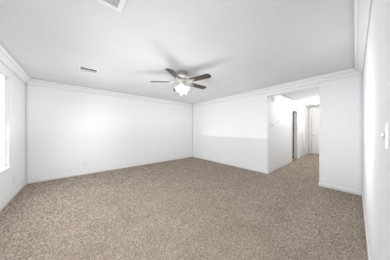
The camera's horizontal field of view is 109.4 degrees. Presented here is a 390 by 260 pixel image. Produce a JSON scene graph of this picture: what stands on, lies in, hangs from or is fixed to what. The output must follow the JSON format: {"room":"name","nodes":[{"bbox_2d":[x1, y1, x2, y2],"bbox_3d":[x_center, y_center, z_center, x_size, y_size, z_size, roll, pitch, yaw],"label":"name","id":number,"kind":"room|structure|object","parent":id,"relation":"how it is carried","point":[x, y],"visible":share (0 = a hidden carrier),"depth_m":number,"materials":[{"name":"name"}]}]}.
{"room":"empty living room","nodes":[
{"label":"empty living room","id":0,"kind":"room"},
{"bbox_2d":[0,61,24,204],"bbox_3d":[-2.304,0.026,1.222,0.120,2.440,5.036,0,0,-41],"label":"wall","id":1,"kind":"structure","parent":0,"point":[14,121],"depth_m":2.57,"materials":[{"name":"white paint"}]},
{"bbox_2d":[0,74,4,167],"bbox_3d":[-2.649,-0.134,1.608,0.068,1.560,1.970,0,0,-41],"label":"window","id":2,"kind":"structure","parent":1,"relation":"in","point":[2,120],"depth_m":2.33,"materials":[{"name":"glass"}]},
{"bbox_2d":[0,168,10,176],"bbox_3d":[-2.590,0.684,1.658,0.014,0.074,2.050,0,0,-41],"label":"trim","id":3,"kind":"structure","parent":1,"relation":"attached to","point":[5,172],"depth_m":2.25,"materials":[{"name":"white wood"}]},
{"bbox_2d":[0,166,11,173],"bbox_3d":[-2.582,0.635,1.632,0.080,0.022,2.020,0,0,-41],"label":"window stool","id":4,"kind":"structure","parent":1,"relation":"attached to","point":[4,168],"depth_m":2.24,"materials":[{"name":"white wood"}]},
{"bbox_2d":[0,180,26,211],"bbox_3d":[-2.253,1.202,1.266,0.014,0.088,5.036,0,0,-41],"label":"baseboard","id":5,"kind":"structure","parent":1,"relation":"attached to","point":[25,182],"depth_m":2.49,"materials":[{"name":"white wood"}]},
{"bbox_2d":[0,42,31,83],"bbox_3d":[-2.218,-1.130,1.296,0.106,0.128,5.036,0,0,-41],"label":"crown molding","id":6,"kind":"structure","parent":1,"relation":"attached to","point":[6,58],"depth_m":2.41,"materials":[{"name":"white wood"}]},
{"bbox_2d":[25,84,192,179],"bbox_3d":[-2.043,0.026,4.844,5.233,2.440,0.120,0,0,-41],"label":"wall","id":7,"kind":"structure","parent":0,"point":[69,131],"depth_m":4.03,"materials":[{"name":"white paint"}]},
{"bbox_2d":[27,155,192,183],"bbox_3d":[-1.987,1.202,4.803,4.963,0.088,0.014,0,0,-41],"label":"baseboard","id":8,"kind":"structure","parent":7,"relation":"attached to","point":[150,162],"depth_m":4.03,"materials":[{"name":"white wood"}]},
{"bbox_2d":[32,78,191,106],"bbox_3d":[-1.974,-1.130,4.753,4.740,0.128,0.106,0,0,-41],"label":"crown molding","id":9,"kind":"structure","parent":7,"relation":"attached to","point":[39,82],"depth_m":4.04,"materials":[{"name":"white wood"}]},
{"bbox_2d":[0,0,353,107],"bbox_3d":[1.650,-1.244,4.616,10.540,0.100,5.276,0,0,-41],"label":"ceiling","id":10,"kind":"structure","parent":0,"point":[230,47],"depth_m":1.88,"materials":[{"name":"paint"}]},
{"bbox_2d":[78,65,98,73],"bbox_3d":[-2.105,-1.187,2.733,0.310,0.014,0.235,0,0,-41],"label":"ceiling vent","id":11,"kind":"object","parent":10,"relation":"in","point":[87,69],"visible":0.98,"depth_m":2.72,"materials":[{"name":"white metal"}]},
{"bbox_2d":[96,0,125,12],"bbox_3d":[-0.765,-1.187,1.149,0.350,0.014,0.350,0,0,-41],"label":"ceiling vent","id":12,"kind":"object","parent":10,"relation":"in","point":[117,5],"visible":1,"depth_m":1.30,"materials":[{"name":"white metal"}]},
{"bbox_2d":[150,68,210,93],"bbox_3d":[-0.224,-0.945,2.897,1.222,0.498,1.264,0,0,-41],"label":"ceiling fan","id":13,"kind":"object","parent":10,"relation":"hanging from","point":[182,78],"visible":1,"depth_m":2.77,"materials":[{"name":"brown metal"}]},
{"bbox_2d":[0,153,367,259],"bbox_3d":[1.650,1.296,4.616,10.540,0.100,5.276,0,0,-41],"label":"floor","id":14,"kind":"structure","parent":0,"point":[191,208],"depth_m":1.99,"materials":[{"name":"beige carpet"}]},
{"bbox_2d":[193,74,362,190],"bbox_3d":[1.576,0.026,4.552,0.120,2.440,5.036,0,0,-41],"label":"wall","id":15,"kind":"structure","parent":0,"point":[235,131],"depth_m":3.46,"materials":[{"name":"white paint"}]},
{"bbox_2d":[193,155,267,173],"bbox_3d":[0.979,1.202,5.145,0.014,0.088,3.307,0,0,-41],"label":"baseboard","id":16,"kind":"structure","parent":15,"relation":"attached to","point":[222,162],"depth_m":4.71,"materials":[{"name":"white wood"}]},
{"bbox_2d":[192,67,362,106],"bbox_3d":[1.491,-1.130,4.479,0.106,0.128,5.036,0,0,-41],"label":"crown molding","id":17,"kind":"structure","parent":15,"relation":"attached to","point":[350,71],"depth_m":3.45,"materials":[{"name":"white wood"}]},
{"bbox_2d":[320,182,360,195],"bbox_3d":[2.960,1.202,2.837,0.014,0.088,0.570,0,0,-41],"label":"baseboard","id":18,"kind":"structure","parent":15,"relation":"attached to","point":[343,189],"depth_m":2.81,"materials":[{"name":"white wood"}]},
{"bbox_2d":[269,94,308,169],"bbox_3d":[3.906,0.026,6.004,5.307,2.440,0.770,0,0,-41],"label":"wall","id":19,"kind":"structure","parent":0,"point":[280,130],"depth_m":4.77,"materials":[{"name":"white paint"}]},
{"bbox_2d":[268,160,291,173],"bbox_3d":[2.916,1.202,4.637,2.230,0.088,0.014,0,0,-41],"label":"baseboard","id":20,"kind":"structure","parent":19,"relation":"attached to","point":[269,171],"depth_m":4.45,"materials":[{"name":"white wood"}]},
{"bbox_2d":[292,112,293,158],"bbox_3d":[3.947,0.237,5.818,0.700,1.994,0.177,0,0,-29],"label":"bedroom door","id":21,"kind":"structure","parent":19,"relation":"in","point":[292,135],"depth_m":5.93,"materials":[{"name":"grey wood"}]},
{"bbox_2d":[292,108,297,158],"bbox_3d":[4.081,0.201,5.637,0.840,2.090,0.015,0,0,-41],"label":"door frame","id":22,"kind":"structure","parent":19,"relation":"attached to","point":[292,108],"depth_m":5.87,"materials":[{"name":"white wood"}]},
{"bbox_2d":[299,111,304,155],"bbox_3d":[4.946,0.201,6.379,0.880,2.090,0.015,0,0,-41],"label":"door frame","id":23,"kind":"structure","parent":19,"relation":"attached to","point":[304,131],"depth_m":6.29,"materials":[{"name":"white wood"}]},
{"bbox_2d":[293,112,293,157],"bbox_3d":[4.023,0.026,6.809,0.120,2.440,1.600,0,0,-41],"label":"door frame","id":24,"kind":"structure","parent":0,"point":[293,133],"depth_m":6.22,"materials":[{"name":"grey paint"}]},
{"bbox_2d":[300,114,302,156],"bbox_3d":[4.903,0.237,6.437,0.740,1.994,0.177,0,0,-41],"label":"door","id":25,"kind":"structure","parent":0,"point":[301,134],"depth_m":6.52,"materials":[{"name":"white wood"}]},
{"bbox_2d":[309,107,318,152],"bbox_3d":[6.482,0.026,6.985,0.120,2.440,1.097,0,0,-41],"label":"wall","id":26,"kind":"structure","parent":0,"point":[313,110],"depth_m":7.32,"materials":[{"name":"white paint"}]},
{"bbox_2d":[310,114,318,153],"bbox_3d":[6.385,0.201,6.996,0.015,2.090,0.880,0,0,-41],"label":"door frame","id":27,"kind":"structure","parent":26,"relation":"attached to","point":[310,114],"depth_m":7.30,"materials":[{"name":"white wood"}]},
{"bbox_2d":[312,115,318,153],"bbox_3d":[6.441,0.237,7.037,0.177,1.994,0.740,0,0,-41],"label":"closet door","id":28,"kind":"structure","parent":26,"relation":"in","point":[315,134],"depth_m":7.19,"materials":[{"name":"white wood"}]},
{"bbox_2d":[363,0,389,259],"bbox_3d":[1.315,0.026,0.931,5.233,2.440,0.120,0,0,-41],"label":"wall","id":29,"kind":"structure","parent":0,"point":[376,117],"depth_m":0.88,"materials":[{"name":"white paint"}]},
{"bbox_2d":[353,0,372,73],"bbox_3d":[1.236,-1.130,1.012,4.740,0.128,0.106,0,0,-41],"label":"crown molding","id":30,"kind":"structure","parent":29,"relation":"attached to","point":[361,12],"depth_m":1.55,"materials":[{"name":"white wood"}]},
{"bbox_2d":[361,191,370,259],"bbox_3d":[1.283,1.202,0.992,4.963,0.088,0.014,0,0,-41],"label":"baseboard","id":31,"kind":"structure","parent":29,"relation":"attached to","point":[365,221],"depth_m":1.62,"materials":[{"name":"white wood"}]},
{"bbox_2d":[381,123,387,148],"bbox_3d":[0.857,0.026,0.626,0.072,0.116,0.015,0,0,-41],"label":"light switch","id":32,"kind":"object","parent":29,"relation":"attached to","point":[385,135],"visible":1,"depth_m":0.60,"materials":[{"name":"white plastic"}]}
]}

